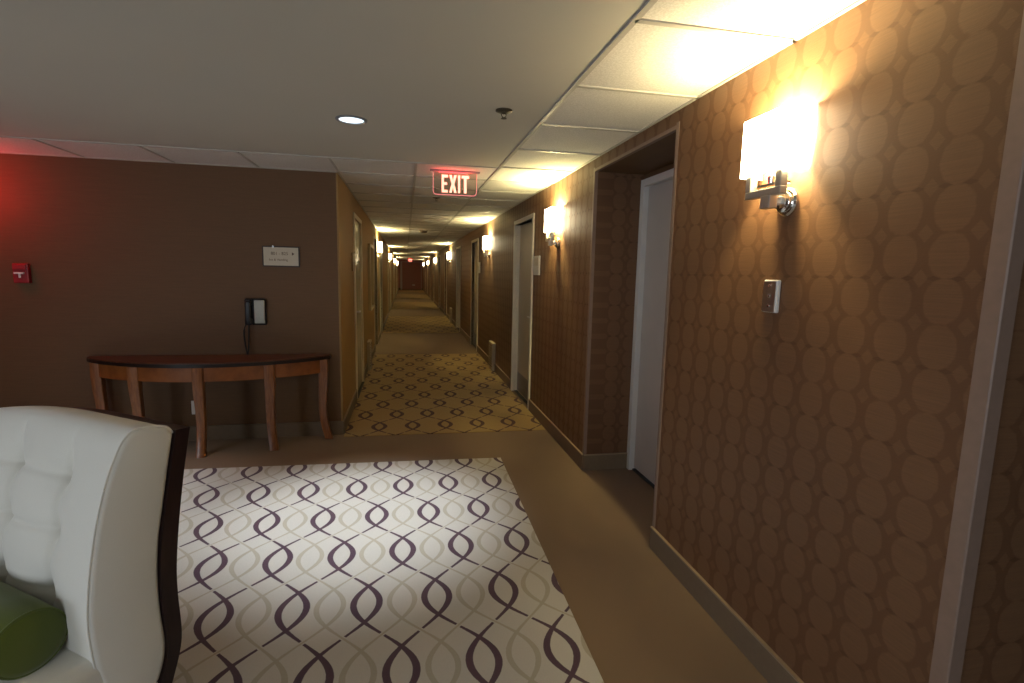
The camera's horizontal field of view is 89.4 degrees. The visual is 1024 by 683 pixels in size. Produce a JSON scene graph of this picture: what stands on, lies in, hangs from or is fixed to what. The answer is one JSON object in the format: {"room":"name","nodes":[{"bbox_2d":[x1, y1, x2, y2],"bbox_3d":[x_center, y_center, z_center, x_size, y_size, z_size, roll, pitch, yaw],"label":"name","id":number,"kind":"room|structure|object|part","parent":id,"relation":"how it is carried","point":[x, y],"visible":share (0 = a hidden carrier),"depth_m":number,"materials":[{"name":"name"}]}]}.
{"room":"hotel hallway","nodes":[
{"label":"hotel hallway","id":0,"kind":"room"},
{"bbox_2d":[0,153,340,425],"bbox_3d":[-3.513,-0.301,4.252,4.028,2.325,0.140,0,8,-12],"label":"wall","id":1,"kind":"structure","parent":0,"point":[124,257],"depth_m":4.27,"materials":[{"name":"brown paint"}]},
{"bbox_2d":[12,263,31,282],"bbox_3d":[-3.843,-0.535,4.051,0.104,0.153,0.056,0,8,-12],"label":"fire alarm","id":2,"kind":"object","parent":1,"relation":"attached to","point":[21,271],"visible":1,"depth_m":4.04,"materials":[{"name":"red plastic"}]},
{"bbox_3d":[-3.842,-0.519,4.033,0.066,0.044,0.016,0,8,-12],"label":"pull handle","id":3,"kind":"part","parent":2,"relation":"part of","materials":[{"name":"white plastic"}]},
{"bbox_2d":[191,401,194,413],"bbox_3d":[-2.723,0.569,4.458,0.072,0.120,0.009,0,8,-12],"label":"wall outlet","id":4,"kind":"object","parent":1,"relation":"attached to","point":[192,402],"visible":0.45,"depth_m":4.45,"materials":[{"name":"white plastic"}]},
{"bbox_2d":[243,298,266,354],"bbox_3d":[-2.202,-0.127,4.428,0.186,0.481,0.090,0,8,-12],"label":"wall phone","id":5,"kind":"object","parent":1,"relation":"attached to","point":[255,308],"visible":1,"depth_m":4.41,"materials":[{"name":"black plastic"}]},
{"bbox_3d":[-2.267,-0.019,4.421,0.054,0.265,0.028,-2,8,-25],"label":"cord","id":6,"kind":"part","parent":5,"relation":"part of","materials":[{"name":"black plastic"}]},
{"bbox_3d":[-2.159,-0.253,4.422,0.082,0.198,0.016,0,8,-12],"label":"plate","id":7,"kind":"part","parent":5,"relation":"part of","materials":[{"name":"white plastic"}]},
{"bbox_2d":[188,421,342,440],"bbox_3d":[-3.521,0.799,4.322,4.030,0.126,0.015,0,8,-12],"label":"baseboard","id":8,"kind":"structure","parent":1,"relation":"attached to","point":[239,431],"depth_m":4.58,"materials":[{"name":"brown wood"}]},
{"bbox_2d":[262,245,299,266],"bbox_3d":[-1.977,-0.729,4.428,0.300,0.178,0.018,0,8,-12],"label":"direction sign","id":9,"kind":"object","parent":1,"relation":"attached to","point":[272,256],"visible":1,"depth_m":4.43,"materials":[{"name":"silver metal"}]},
{"bbox_2d":[338,175,397,418],"bbox_3d":[-5.309,-2.781,22.631,0.140,2.325,37.199,0,8,-12],"label":"wall","id":10,"kind":"structure","parent":0,"point":[347,203],"depth_m":5.61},
{"bbox_2d":[336,172,342,420],"bbox_3d":[-1.529,-0.365,4.585,0.015,2.199,0.015,0,8,-12],"label":"trim","id":11,"kind":"structure","parent":10,"relation":"attached to","point":[337,208],"depth_m":4.57,"materials":[{"name":"brown wood"}]},
{"bbox_2d":[351,253,354,270],"bbox_3d":[-1.742,-0.873,5.682,0.019,0.196,0.240,0,8,-12],"label":"number plaque","id":12,"kind":"object","parent":10,"relation":"attached to","point":[352,254],"visible":1,"depth_m":5.60,"materials":[{"name":"beige plastic"}]},
{"bbox_2d":[353,212,364,398],"bbox_3d":[-1.929,-0.448,6.361,0.174,2.130,1.000,0,8,-12],"label":"door","id":13,"kind":"structure","parent":10,"relation":"in","point":[357,222],"depth_m":6.47,"materials":[{"name":"beige paint"}]},
{"bbox_2d":[367,339,371,370],"bbox_3d":[-2.168,0.203,7.875,0.055,0.430,0.340,0,8,-12],"label":"air vent","id":14,"kind":"object","parent":10,"relation":"in","point":[369,342],"visible":0.95,"depth_m":7.73,"materials":[{"name":"beige metal"}]},
{"bbox_2d":[343,290,397,433],"bbox_3d":[-5.257,-1.692,22.791,0.015,0.126,37.200,0,8,-12],"label":"baseboard","id":15,"kind":"structure","parent":10,"relation":"attached to","point":[350,409],"depth_m":5.69,"materials":[{"name":"brown wood"}]},
{"bbox_2d":[368,243,373,310],"bbox_3d":[-2.287,-1.044,8.400,0.045,1.040,0.800,0,8,-12],"label":"framed mirror","id":16,"kind":"object","parent":10,"relation":"attached to","point":[370,246],"visible":1,"depth_m":8.07,"materials":[{"name":"gold metal"}]},
{"bbox_2d":[371,248,372,304],"bbox_3d":[-2.299,-1.044,8.397,0.020,0.944,0.704,0,8,-12],"label":"mirror glass","id":17,"kind":"object","parent":16,"relation":"attached to","point":[371,248],"depth_m":8.58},
{"bbox_2d":[373,235,377,350],"bbox_3d":[-2.689,-0.945,9.979,0.142,2.130,1.000,0,8,-12],"label":"door","id":18,"kind":"structure","parent":10,"relation":"in","point":[374,236],"depth_m":10.36,"materials":[{"name":"beige wood"}]},
{"bbox_2d":[377,242,381,258],"bbox_3d":[-2.740,-1.883,10.715,0.097,0.353,0.240,0,8,-12],"label":"wall sconce","id":19,"kind":"object","parent":10,"relation":"attached to","point":[379,244],"visible":1,"depth_m":10.60,"materials":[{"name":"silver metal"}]},
{"bbox_3d":[-2.736,-1.957,10.706,0.093,0.203,0.240,0,8,-12],"label":"lamp shade","id":20,"kind":"part","parent":19,"relation":"part of","materials":[{"name":"beige"}]},
{"bbox_2d":[379,241,382,331],"bbox_3d":[-3.139,-1.245,12.163,0.142,2.130,1.000,0,8,-12],"label":"door","id":21,"kind":"structure","parent":10,"relation":"in","point":[381,288],"depth_m":12.59,"materials":[{"name":"beige wood"}]},
{"bbox_2d":[387,250,388,315],"bbox_3d":[-4.198,-1.951,17.308,0.142,2.130,1.000,0,8,-12],"label":"door","id":22,"kind":"structure","parent":10,"relation":"in","point":[387,250],"depth_m":17.66,"materials":[{"name":"brown wood"}]},
{"bbox_2d":[390,261,390,306],"bbox_3d":[-4.697,-2.285,19.735,0.142,2.130,1.000,0,8,-12],"label":"door","id":23,"kind":"structure","parent":10,"relation":"in","point":[390,261],"depth_m":19.37,"materials":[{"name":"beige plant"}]},
{"bbox_2d":[393,257,393,299],"bbox_3d":[-5.716,-2.964,24.685,0.142,2.130,1.000,0,8,-12],"label":"door","id":24,"kind":"structure","parent":10,"relation":"in","point":[393,257],"depth_m":24.31,"materials":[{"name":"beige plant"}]},
{"bbox_2d":[394,263,394,296],"bbox_3d":[-6.216,-3.298,27.112,0.142,2.130,1.000,0,8,-12],"label":"door","id":25,"kind":"structure","parent":10,"relation":"in","point":[394,263],"depth_m":26.65,"materials":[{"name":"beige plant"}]},
{"bbox_2d":[396,264,396,293],"bbox_3d":[-7.235,-3.977,32.063,0.142,2.130,1.000,0,8,-12],"label":"door","id":26,"kind":"structure","parent":10,"relation":"in","point":[396,264],"depth_m":32.52,"materials":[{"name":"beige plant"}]},
{"bbox_2d":[398,260,422,287],"bbox_3d":[-8.038,-5.275,40.960,2.185,2.325,0.140,0,8,-12],"label":"wall","id":27,"kind":"structure","parent":0,"point":[398,260],"depth_m":40.78,"materials":[{"name":"red paint"}]},
{"bbox_2d":[400,261,421,289],"bbox_3d":[-7.983,-5.200,40.883,1.640,2.200,0.050,0,8,-12],"label":"door","id":28,"kind":"structure","parent":27,"relation":"in","point":[410,272],"depth_m":40.88,"materials":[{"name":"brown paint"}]},
{"bbox_2d":[0,0,856,259],"bbox_3d":[-4.670,-3.479,18.701,8.000,0.120,45.500,0,8,-12],"label":"ceiling","id":29,"kind":"structure","parent":0,"point":[429,79],"depth_m":2.27,"materials":[{"name":"white paint"}]},
{"bbox_2d":[335,115,366,124],"bbox_3d":[-0.892,-1.229,2.872,0.172,0.008,0.172,0,8,-12],"label":"recessed light","id":30,"kind":"object","parent":29,"relation":"in","point":[347,119],"visible":1,"depth_m":2.86,"materials":[{"name":"white"}]},
{"bbox_2d":[0,0,865,259],"bbox_3d":[-5.477,-3.406,18.493,5.935,0.008,45.000,0,8,-12],"label":"trim","id":31,"kind":"structure","parent":29,"relation":"attached to","point":[637,18],"depth_m":3.49,"materials":[{"name":"white metal"}]},
{"bbox_2d":[430,169,479,195],"bbox_3d":[-0.471,-1.310,4.277,0.410,0.198,0.044,0,8,-12],"label":"exit sign","id":32,"kind":"object","parent":29,"relation":"hanging from","point":[434,170],"visible":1,"depth_m":4.27,"materials":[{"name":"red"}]},
{"bbox_2d":[496,108,511,119],"bbox_3d":[-0.042,-1.164,2.654,0.086,0.044,0.086,-2,8,-23],"label":"sprinkler","id":33,"kind":"object","parent":29,"relation":"attached to","point":[504,111],"visible":1,"depth_m":2.64,"materials":[{"name":"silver metal"}]},
{"bbox_2d":[184,289,767,682],"bbox_3d":[-4.723,-1.065,19.021,8.000,0.100,45.500,0,8,-12],"label":"floor","id":34,"kind":"structure","parent":0,"point":[636,620],"depth_m":3.12,"materials":[{"name":"beige carpet"}]},
{"bbox_2d":[86,354,332,457],"bbox_3d":[-2.488,0.515,4.251,1.886,0.752,0.458,0,8,-12],"label":"console table","id":35,"kind":"object","parent":34,"relation":"on","point":[198,370],"visible":0.86,"depth_m":4.13,"materials":[{"name":"red wood"}]},
{"bbox_3d":[-3.354,0.521,4.199,0.113,0.716,0.068,0,8,-12],"label":"leg","id":36,"kind":"part","parent":35,"relation":"part of","materials":[{"name":"brown wood"}]},
{"bbox_3d":[-2.963,0.547,4.072,0.091,0.716,0.099,0,8,-12],"label":"leg","id":37,"kind":"part","parent":35,"relation":"part of","materials":[{"name":"brown wood"}]},
{"bbox_3d":[-2.463,0.556,4.081,0.076,0.716,0.106,0,8,-12],"label":"leg","id":38,"kind":"part","parent":35,"relation":"part of","materials":[{"name":"brown wood"}]},
{"bbox_3d":[-1.985,0.541,4.275,0.091,0.716,0.099,0,8,-12],"label":"leg","id":39,"kind":"part","parent":35,"relation":"part of","materials":[{"name":"brown wood"}]},
{"bbox_3d":[-1.651,0.508,4.582,0.113,0.716,0.068,0,8,-12],"label":"leg","id":40,"kind":"part","parent":35,"relation":"part of","materials":[{"name":"brown wood"}]},
{"bbox_2d":[172,458,603,682],"bbox_3d":[-1.692,1.348,0.949,4.452,0.004,6.160,0,8,-12],"label":"patterned carpet","id":41,"kind":"object","parent":34,"relation":"on","point":[423,571],"visible":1,"depth_m":2.52,"materials":[{"name":"white carpet"}]},
{"bbox_2d":[0,406,189,682],"bbox_3d":[-1.909,0.736,1.593,1.562,1.030,0.870,4,8,23],"label":"tufted sofa","id":42,"kind":"object","parent":41,"relation":"on","point":[90,498],"visible":0.9,"depth_m":1.52,"materials":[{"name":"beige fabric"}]},
{"bbox_2d":[0,581,67,680],"bbox_3d":[-1.480,0.787,1.462,0.450,0.176,0.176,4,8,23],"label":"bolster cushion","id":43,"kind":"object","parent":42,"relation":"on","point":[33,631],"visible":1,"depth_m":1.38,"materials":[{"name":"green fabric"}]},
{"bbox_2d":[0,646,102,682],"bbox_3d":[-1.961,0.945,1.510,1.542,0.175,0.630,4,8,23],"label":"seat cushion","id":44,"kind":"object","parent":42,"relation":"on","point":[69,665],"depth_m":1.41,"materials":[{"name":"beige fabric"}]},
{"bbox_3d":[-1.762,0.617,1.913,1.562,0.806,0.145,4,8,23],"label":"frame","id":45,"kind":"part","parent":42,"relation":"part of","materials":[{"name":"white leather"}]},
{"bbox_2d":[398,290,424,292],"bbox_3d":[-7.418,-3.694,37.977,1.875,0.004,4.320,0,8,-12],"label":"patterned carpet","id":46,"kind":"object","parent":34,"relation":"on","point":[417,291],"visible":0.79,"depth_m":37.70,"materials":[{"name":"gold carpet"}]},
{"bbox_2d":[395,294,429,298],"bbox_3d":[-5.859,-2.655,30.405,1.875,0.004,4.720,0,8,-12],"label":"patterned carpet","id":47,"kind":"object","parent":34,"relation":"on","point":[397,295],"visible":0.93,"depth_m":30.15,"materials":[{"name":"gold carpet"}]},
{"bbox_2d":[391,302,438,308],"bbox_3d":[-4.261,-1.588,22.640,1.875,0.004,4.720,0,8,-12],"label":"patterned carpet","id":48,"kind":"object","parent":34,"relation":"on","point":[396,305],"visible":0.86,"depth_m":22.32,"materials":[{"name":"beige carpet"}]},
{"bbox_2d":[382,316,459,332],"bbox_3d":[-2.663,-0.522,14.874,1.875,0.004,4.720,0,8,-12],"label":"patterned carpet","id":49,"kind":"object","parent":34,"relation":"on","point":[394,324],"visible":0.93,"depth_m":14.36,"materials":[{"name":"beige carpet"}]},
{"bbox_2d":[344,354,545,436],"bbox_3d":[-1.064,0.544,7.108,1.875,0.004,4.720,0,8,-12],"label":"patterned carpet","id":50,"kind":"object","parent":34,"relation":"on","point":[401,394],"visible":1,"depth_m":6.07,"materials":[{"name":"beige carpet"}]},
{"bbox_2d":[423,0,1023,682],"bbox_3d":[-2.752,-2.535,21.203,0.485,2.325,41.060,0,8,-12],"label":"wall","id":51,"kind":"structure","parent":0,"point":[810,449],"depth_m":1.72,"materials":[{"name":"paper"}]},
{"bbox_2d":[425,261,425,292],"bbox_3d":[-5.880,-4.401,35.477,0.142,2.130,1.000,0,8,-12],"label":"door","id":52,"kind":"structure","parent":51,"relation":"in","point":[425,261],"depth_m":34.98,"materials":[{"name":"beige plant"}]},
{"bbox_2d":[438,255,440,307],"bbox_3d":[-2.843,-2.375,20.722,0.142,2.130,1.000,0,8,-12],"label":"door","id":53,"kind":"structure","parent":51,"relation":"in","point":[439,255],"depth_m":21.16,"materials":[{"name":"brown wood"}]},
{"bbox_2d":[444,252,446,314],"bbox_3d":[-2.200,-1.946,17.596,0.142,2.130,1.000,0,8,-12],"label":"door","id":54,"kind":"structure","parent":51,"relation":"in","point":[445,271],"depth_m":17.91,"materials":[{"name":"brown wood"}]},
{"bbox_2d":[447,252,450,263],"bbox_3d":[-1.908,-2.519,15.641,0.097,0.353,0.240,0,8,-12],"label":"wall sconce","id":55,"kind":"object","parent":51,"relation":"attached to","point":[448,253],"visible":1,"depth_m":15.53,"materials":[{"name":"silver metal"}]},
{"bbox_2d":[449,307,451,322],"bbox_3d":[-1.824,-0.786,15.381,0.055,0.430,0.340,0,8,-12],"label":"air vent","id":56,"kind":"object","parent":51,"relation":"in","point":[450,308],"visible":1,"depth_m":15.23,"materials":[{"name":"beige metal"}]},
{"bbox_2d":[456,246,460,331],"bbox_3d":[-1.325,-1.362,13.344,0.142,2.130,1.000,0,8,-12],"label":"door","id":57,"kind":"structure","parent":51,"relation":"in","point":[458,252],"depth_m":13.70,"materials":[{"name":"beige wood"}]},
{"bbox_2d":[470,238,478,350],"bbox_3d":[-0.682,-0.933,10.219,0.142,2.130,1.000,0,8,-12],"label":"door","id":58,"kind":"structure","parent":51,"relation":"in","point":[475,247],"depth_m":10.54,"materials":[{"name":"brown wood"}]},
{"bbox_2d":[483,236,490,258],"bbox_3d":[-0.409,-1.519,8.360,0.097,0.353,0.240,0,8,-12],"label":"wall sconce","id":59,"kind":"object","parent":51,"relation":"attached to","point":[486,239],"visible":1,"depth_m":8.25,"materials":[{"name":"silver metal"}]},
{"bbox_3d":[-0.422,-1.443,8.368,0.060,0.150,0.188,0,8,-12],"label":"arm","id":60,"kind":"part","parent":59,"relation":"part of","materials":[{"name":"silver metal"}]},
{"bbox_3d":[-0.410,-1.594,8.350,0.093,0.203,0.240,0,8,-12],"label":"lamp shade","id":61,"kind":"part","parent":59,"relation":"part of","materials":[{"name":"beige fabric"}]},
{"bbox_2d":[488,341,495,370],"bbox_3d":[-0.315,0.220,8.052,0.055,0.430,0.340,0,8,-12],"label":"air vent","id":62,"kind":"object","parent":51,"relation":"in","point":[492,344],"visible":0.99,"depth_m":7.92,"materials":[{"name":"beige metal"}]},
{"bbox_2d":[510,213,534,409],"bbox_3d":[0.172,-0.364,6.074,0.142,2.130,1.000,0,8,-12],"label":"door","id":63,"kind":"structure","parent":51,"relation":"in","point":[523,277],"depth_m":6.26,"materials":[{"name":"beige paint"}]},
{"bbox_3d":[0.150,0.548,6.194,0.002,0.230,0.840,0,8,-12],"label":"kick plate","id":64,"kind":"part","parent":63,"relation":"part of","materials":[{"name":"metal"}]},
{"bbox_2d":[533,256,540,274],"bbox_3d":[0.253,-0.785,5.342,0.019,0.196,0.240,0,8,-12],"label":"number plaque","id":65,"kind":"object","parent":51,"relation":"attached to","point":[536,259],"visible":1,"depth_m":5.32,"materials":[{"name":"beige plastic"}]},
{"bbox_2d":[544,207,561,248],"bbox_3d":[0.364,-1.004,4.604,0.097,0.353,0.240,0,8,-12],"label":"wall sconce","id":66,"kind":"object","parent":51,"relation":"attached to","point":[553,215],"visible":1,"depth_m":4.51,"materials":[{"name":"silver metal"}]},
{"bbox_3d":[0.351,-0.928,4.611,0.060,0.150,0.188,0,8,-12],"label":"arm","id":67,"kind":"part","parent":66,"relation":"part of","materials":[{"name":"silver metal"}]},
{"bbox_3d":[0.363,-1.078,4.593,0.093,0.203,0.240,0,8,-12],"label":"lamp shade","id":68,"kind":"part","parent":66,"relation":"part of","materials":[{"name":"beige"}]},
{"bbox_3d":[0.398,-0.874,4.598,0.033,0.100,0.100,0,8,-12],"label":"wall plate","id":69,"kind":"part","parent":66,"relation":"part of","materials":[{"name":"silver metal"}]},
{"bbox_2d":[423,289,803,682],"bbox_3d":[-2.835,-1.448,21.351,0.400,0.126,41.030,0,8,-12],"label":"baseboard","id":70,"kind":"structure","parent":51,"relation":"attached to","point":[762,657],"depth_m":2.43,"materials":[{"name":"brown wood"}]},
{"bbox_2d":[582,121,679,527],"bbox_3d":[0.698,-0.108,3.286,0.025,2.143,1.202,0,8,-12],"label":"trim","id":71,"kind":"structure","parent":51,"relation":"attached to","point":[676,128],"depth_m":2.98,"materials":[{"name":"brown wood"}]},
{"bbox_2d":[599,132,675,178],"bbox_3d":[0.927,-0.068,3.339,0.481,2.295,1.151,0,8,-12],"label":"soffit","id":72,"kind":"object","parent":51,"relation":"attached to","point":[656,158],"visible":0.24,"depth_m":3.33,"materials":[{"name":"brown paint"}]},
{"bbox_2d":[626,168,673,488],"bbox_3d":[1.073,-0.021,3.411,0.148,2.190,1.079,0,8,-12],"label":"door","id":73,"kind":"structure","parent":72,"relation":"attached to","point":[656,190],"depth_m":3.75,"materials":[{"name":"white paint"}]},
{"bbox_2d":[761,280,780,312],"bbox_3d":[0.958,-0.168,1.915,0.022,0.120,0.074,0,8,-12],"label":"switch plate","id":74,"kind":"object","parent":51,"relation":"attached to","point":[770,300],"visible":1,"depth_m":1.90,"materials":[{"name":"white plastic"}]},
{"bbox_2d":[740,102,814,216],"bbox_3d":[0.932,-0.624,1.842,0.097,0.353,0.240,0,8,-12],"label":"wall sconce","id":75,"kind":"object","parent":51,"relation":"attached to","point":[780,139],"visible":1,"depth_m":1.79,"materials":[{"name":"white fabric"}]},
{"bbox_3d":[0.919,-0.548,1.850,0.060,0.150,0.188,0,8,-12],"label":"arm","id":76,"kind":"part","parent":75,"relation":"part of","materials":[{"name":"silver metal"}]},
{"bbox_2d":[754,176,790,189],"bbox_3d":[0.921,-0.572,1.852,0.034,0.037,0.190,0,8,-12],"label":"socket","id":77,"kind":"object","parent":75,"relation":"attached to","point":[772,181],"depth_m":1.82,"materials":[{"name":"silver metal"}]},
{"bbox_3d":[0.932,-0.699,1.832,0.093,0.203,0.240,0,8,-12],"label":"lamp shade","id":78,"kind":"part","parent":75,"relation":"part of","materials":[{"name":"beige fabric"}]},
{"bbox_3d":[0.967,-0.495,1.836,0.033,0.100,0.100,0,8,-12],"label":"wall plate","id":79,"kind":"part","parent":75,"relation":"part of","materials":[{"name":"silver metal"}]},
{"bbox_2d":[929,11,1023,682],"bbox_3d":[1.127,0.200,1.241,0.042,2.325,0.043,0,8,-12],"label":"trim","id":80,"kind":"structure","parent":51,"relation":"attached to","point":[1006,254],"depth_m":1.22,"materials":[{"name":"brown wood"}]},
{"bbox_2d":[960,262,1023,682],"bbox_3d":[1.915,0.189,1.460,1.664,2.325,0.142,0,8,-12],"label":"wall","id":81,"kind":"structure","parent":0,"point":[994,650],"depth_m":1.29,"materials":[{"name":"paper"}]}
]}

